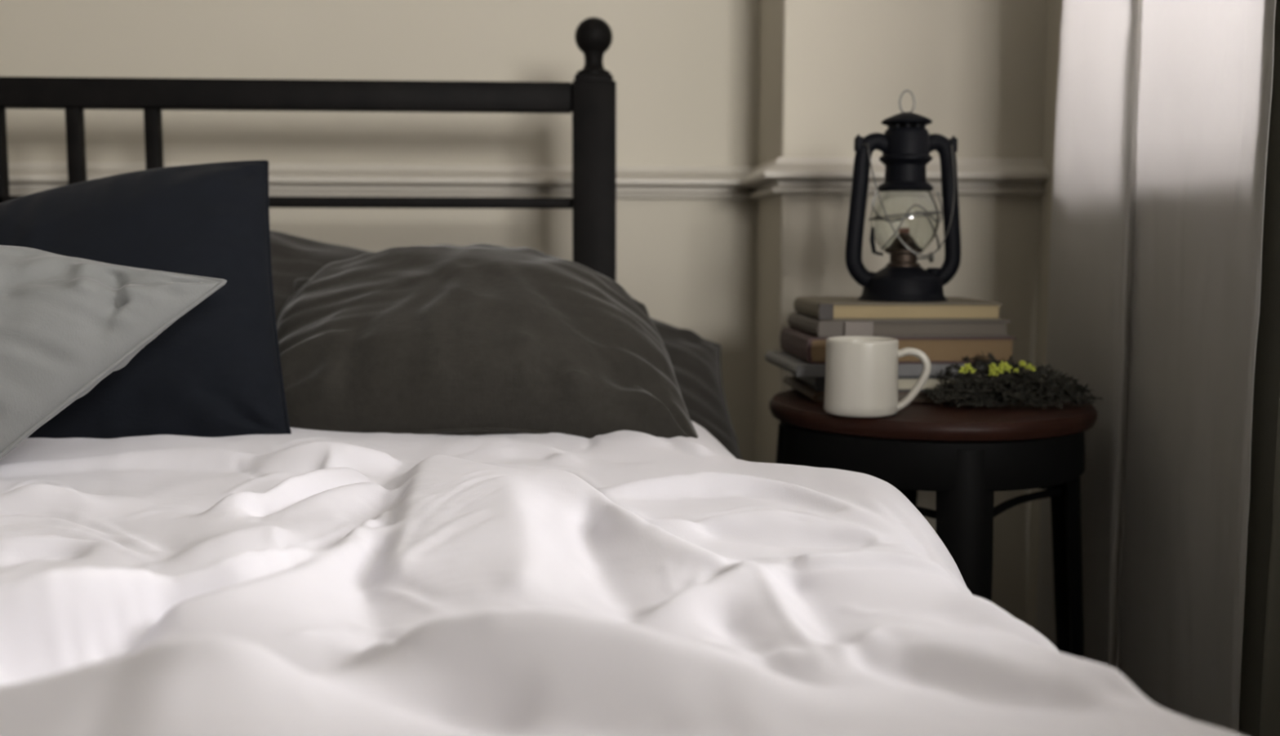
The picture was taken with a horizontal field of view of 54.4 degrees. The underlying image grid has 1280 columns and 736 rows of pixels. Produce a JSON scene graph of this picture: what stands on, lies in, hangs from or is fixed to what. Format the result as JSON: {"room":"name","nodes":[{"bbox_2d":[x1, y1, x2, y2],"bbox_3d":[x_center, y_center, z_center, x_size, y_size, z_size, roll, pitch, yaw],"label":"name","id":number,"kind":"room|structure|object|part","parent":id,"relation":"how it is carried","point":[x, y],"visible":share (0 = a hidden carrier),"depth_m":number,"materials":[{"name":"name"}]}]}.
{"room":"bedroom","nodes":[
{"label":"bedroom","id":0,"kind":"room"},
{"bbox_2d":[0,0,759,462],"bbox_3d":[-1.303,-0.674,1.942,3.041,2.650,0.150,0,6,-3],"label":"wall","id":1,"kind":"structure","parent":0,"point":[685,73],"depth_m":1.96,"materials":[{"name":"paint"}]},
{"bbox_2d":[8,157,1048,199],"bbox_3d":[-1.067,-0.279,1.795,3.290,0.053,0.250,0,6,-3],"label":"trim","id":2,"kind":"structure","parent":1,"relation":"attached to","point":[777,176],"depth_m":1.94,"materials":[{"name":"paint"}]},
{"bbox_2d":[754,0,1047,623],"bbox_3d":[0.506,-0.670,1.938,0.629,2.650,0.360,0,6,-3],"label":"wall","id":3,"kind":"structure","parent":0,"point":[831,72],"depth_m":1.79,"materials":[{"name":"paint"}]},
{"bbox_2d":[1026,0,1062,630],"bbox_3d":[0.727,-0.578,1.024,0.200,2.650,1.500,0,6,-3],"label":"wall","id":4,"kind":"structure","parent":0,"point":[1053,11],"depth_m":1.79,"materials":[{"name":"paint"}]},
{"bbox_3d":[0.597,-1.767,0.897,0.065,0.036,1.340,0,6,-3],"label":"curtain rod","id":5,"kind":"object","parent":4,"relation":"attached to","visible":0},
{"bbox_2d":[1035,0,1276,733],"bbox_3d":[0.550,-0.548,1.356,0.053,2.500,0.617,0,6,2],"label":"curtain","id":6,"kind":"object","parent":5,"relation":"hanging from","point":[1163,107],"visible":0.77,"depth_m":1.32,"materials":[{"name":"white fabric"}]},
{"bbox_2d":[1239,0,1279,735],"bbox_3d":[0.581,-0.516,1.031,0.049,2.500,0.140,0,6,-3],"label":"curtain","id":7,"kind":"object","parent":5,"relation":"hanging from","point":[1260,688],"visible":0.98,"depth_m":1.13,"materials":[{"name":"black fabric"}]},
{"bbox_3d":[-0.164,0.896,-0.122,5.050,0.060,4.800,0,6,-3],"label":"floor","id":8,"kind":"structure","parent":0,"visible":0},
{"bbox_2d":[0,17,616,281],"bbox_3d":[-0.781,0.218,0.588,1.628,1.145,2.174,0,6,-3],"label":"headboard","id":9,"kind":"object","parent":8,"relation":"on","point":[591,97],"visible":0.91,"depth_m":1.61,"materials":[{"name":"black paint"}]},
{"bbox_3d":[-0.845,-0.353,1.593,1.514,0.038,0.033,0,6,-3],"label":"rail","id":10,"kind":"part","parent":9,"relation":"part of","materials":[{"name":"black metal"}]},
{"bbox_3d":[-0.845,-0.215,1.606,1.514,0.014,0.020,0,6,-3],"label":"rail","id":11,"kind":"part","parent":9,"relation":"part of","materials":[{"name":"black metal"}]},
{"bbox_3d":[-0.062,0.148,1.691,0.057,1.070,0.057,0,6,-3],"label":"headboard post","id":12,"kind":"part","parent":9,"relation":"part of","materials":[{"name":"black metal"}]},
{"bbox_2d":[0,421,1244,735],"bbox_3d":[-0.655,0.305,0.491,1.950,0.394,1.675,0,6,-3],"label":"duvet","id":13,"kind":"object","parent":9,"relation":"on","point":[304,582],"visible":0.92,"depth_m":0.70,"materials":[{"name":"white fabric"}]},
{"bbox_2d":[0,244,226,458],"bbox_3d":[-0.689,-0.011,1.077,0.626,0.247,0.199,0,6,-3],"label":"cushion","id":14,"kind":"object","parent":13,"relation":"on","point":[67,323],"visible":1,"depth_m":1.07,"materials":[{"name":"grey fabric"}]},
{"bbox_3d":[-0.782,0.321,0.598,1.720,0.231,2.050,0,6,-3],"label":"mattress","id":15,"kind":"object","parent":9,"relation":"on","visible":0},
{"bbox_2d":[0,160,291,439],"bbox_3d":[-0.586,-0.025,1.287,0.475,0.388,0.194,0,6,-3],"label":"cushion","id":16,"kind":"object","parent":15,"relation":"on","point":[215,371],"visible":0.66,"depth_m":1.26,"materials":[{"name":"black fabric"}]},
{"bbox_2d":[276,244,697,439],"bbox_3d":[-0.183,-0.013,1.362,0.483,0.245,0.304,0,6,-3],"label":"pillow","id":17,"kind":"object","parent":15,"relation":"on","point":[443,339],"visible":0.73,"depth_m":1.25,"materials":[{"name":"grey fabric"}]},
{"bbox_2d":[270,230,742,459],"bbox_3d":[-0.231,0.006,1.493,0.773,0.394,0.278,0,6,-3],"label":"pillow","id":18,"kind":"object","parent":15,"relation":"on","point":[695,361],"visible":0.15,"depth_m":1.51,"materials":[{"name":"grey fabric"}]},
{"bbox_2d":[768,389,1097,658],"bbox_3d":[0.332,0.371,1.467,0.366,0.672,0.366,5,8,41],"label":"stool","id":19,"kind":"object","parent":8,"relation":"on","point":[963,454],"visible":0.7,"depth_m":1.29,"materials":[{"name":"brown wood"}]},
{"bbox_3d":[0.152,0.386,1.463,0.063,0.642,0.062,0,6,-3],"label":"leg","id":20,"kind":"part","parent":19,"relation":"part of","materials":[{"name":"black wood"}]},
{"bbox_2d":[782,376,970,402],"bbox_3d":[0.290,0.024,1.493,0.208,0.011,0.175,0,6,-4],"label":"book","id":21,"kind":"object","parent":19,"relation":"on","point":[793,382],"visible":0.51,"depth_m":1.41,"materials":[{"name":"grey paper"}]},
{"bbox_2d":[791,373,978,391],"bbox_3d":[0.287,0.010,1.488,0.188,0.017,0.171,0,6,-2],"label":"book","id":22,"kind":"object","parent":21,"relation":"on","point":[905,384],"visible":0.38,"depth_m":1.41,"materials":[{"name":"black paper"}]},
{"bbox_2d":[764,351,1010,377],"bbox_3d":[0.289,-0.006,1.492,0.249,0.014,0.181,0,6,-5],"label":"book","id":23,"kind":"object","parent":22,"relation":"on","point":[784,360],"visible":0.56,"depth_m":1.41,"materials":[{"name":"grey paper"}]},
{"bbox_2d":[779,327,1016,364],"bbox_3d":[0.301,-0.028,1.488,0.239,0.030,0.175,0,6,-3],"label":"book","id":24,"kind":"object","parent":23,"relation":"on","point":[811,348],"visible":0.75,"depth_m":1.41,"materials":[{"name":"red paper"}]},
{"bbox_2d":[787,312,1010,337],"bbox_3d":[0.302,-0.052,1.483,0.222,0.018,0.171,0,6,-4],"label":"book","id":25,"kind":"object","parent":24,"relation":"on","point":[820,328],"visible":0.8,"depth_m":1.40,"materials":[{"name":"grey paper"}]},
{"bbox_2d":[793,297,1002,320],"bbox_3d":[0.300,-0.071,1.478,0.210,0.019,0.166,0,6,-2],"label":"book","id":26,"kind":"object","parent":25,"relation":"on","point":[824,308],"visible":0.97,"depth_m":1.40,"materials":[{"name":"brown paper"}]},
{"bbox_2d":[844,89,960,302],"bbox_3d":[0.313,-0.201,1.458,0.114,0.248,0.114,4,7,36],"label":"lantern","id":27,"kind":"object","parent":26,"relation":"on","point":[904,220],"visible":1,"depth_m":1.45,"materials":[{"name":"black metal"}]},
{"bbox_3d":[0.277,-0.148,1.455,0.018,0.033,0.009,-1,6,-9],"label":"globe lever","id":28,"kind":"part","parent":27,"relation":"part of","materials":[{"name":"black metal"}]},
{"bbox_3d":[0.311,-0.099,1.474,0.106,0.043,0.106,-1,6,-9],"label":"fuel tank","id":29,"kind":"part","parent":27,"relation":"part of","materials":[{"name":"black metal"}]},
{"bbox_3d":[0.312,-0.139,1.470,0.045,0.042,0.045,-1,6,-9],"label":"burner","id":30,"kind":"part","parent":27,"relation":"part of","materials":[{"name":"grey metal"}]},
{"bbox_3d":[0.312,-0.174,1.467,0.080,0.070,0.080,-1,6,-9],"label":"glass globe","id":31,"kind":"part","parent":27,"relation":"part of","materials":[{"name":"white"}]},
{"bbox_3d":[0.312,-0.283,1.456,0.043,0.006,0.041,-1,6,-9],"label":"vent post","id":32,"kind":"part","parent":27,"relation":"part of","materials":[{"name":"black metal"}]},
{"bbox_3d":[0.317,-0.194,1.433,0.117,0.130,0.065,-1,6,-9],"label":"bail handle","id":33,"kind":"part","parent":27,"relation":"part of","materials":[{"name":"grey metal"}]},
{"bbox_3d":[0.333,-0.131,1.471,0.025,0.012,0.012,-1,6,-9],"label":"wick knob","id":34,"kind":"part","parent":27,"relation":"part of","materials":[{"name":"grey metal"}]},
{"bbox_2d":[823,336,931,417],"bbox_3d":[0.249,0.009,1.306,0.110,0.079,0.078,1,6,10],"label":"mug","id":35,"kind":"object","parent":19,"relation":"on","point":[861,372],"visible":1,"depth_m":1.28,"materials":[{"name":"white ceramic"}]},
{"bbox_3d":[0.285,0.012,1.300,0.037,0.067,0.012,1,6,10],"label":"handle","id":36,"kind":"part","parent":35,"relation":"part of","materials":[{"name":"grey ceramic"}]},
{"bbox_3d":[0.326,0.368,1.647,0.062,0.642,0.063,0,6,-3],"label":"leg","id":37,"kind":"part","parent":19,"relation":"part of","materials":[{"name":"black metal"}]},
{"bbox_3d":[0.333,0.047,1.435,0.366,0.022,0.366,0,6,-3],"label":"seat","id":38,"kind":"part","parent":19,"relation":"part of","materials":[{"name":"brown wood"}]},
{"bbox_3d":[0.338,0.404,1.290,0.062,0.642,0.063,0,6,-3],"label":"leg","id":39,"kind":"part","parent":19,"relation":"part of","materials":[{"name":"black wood"}]},
{"bbox_2d":[924,351,1102,409],"bbox_3d":[0.410,0.012,1.376,0.196,0.059,0.098,0,6,-3],"label":"bunch","id":40,"kind":"object","parent":19,"relation":"on","point":[1007,385],"visible":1,"depth_m":1.35,"materials":[{"name":"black plant"}]},
{"bbox_3d":[0.512,0.386,1.474,0.063,0.642,0.062,0,6,-3],"label":"leg","id":41,"kind":"part","parent":19,"relation":"part of","materials":[{"name":"black wood"}]}
]}

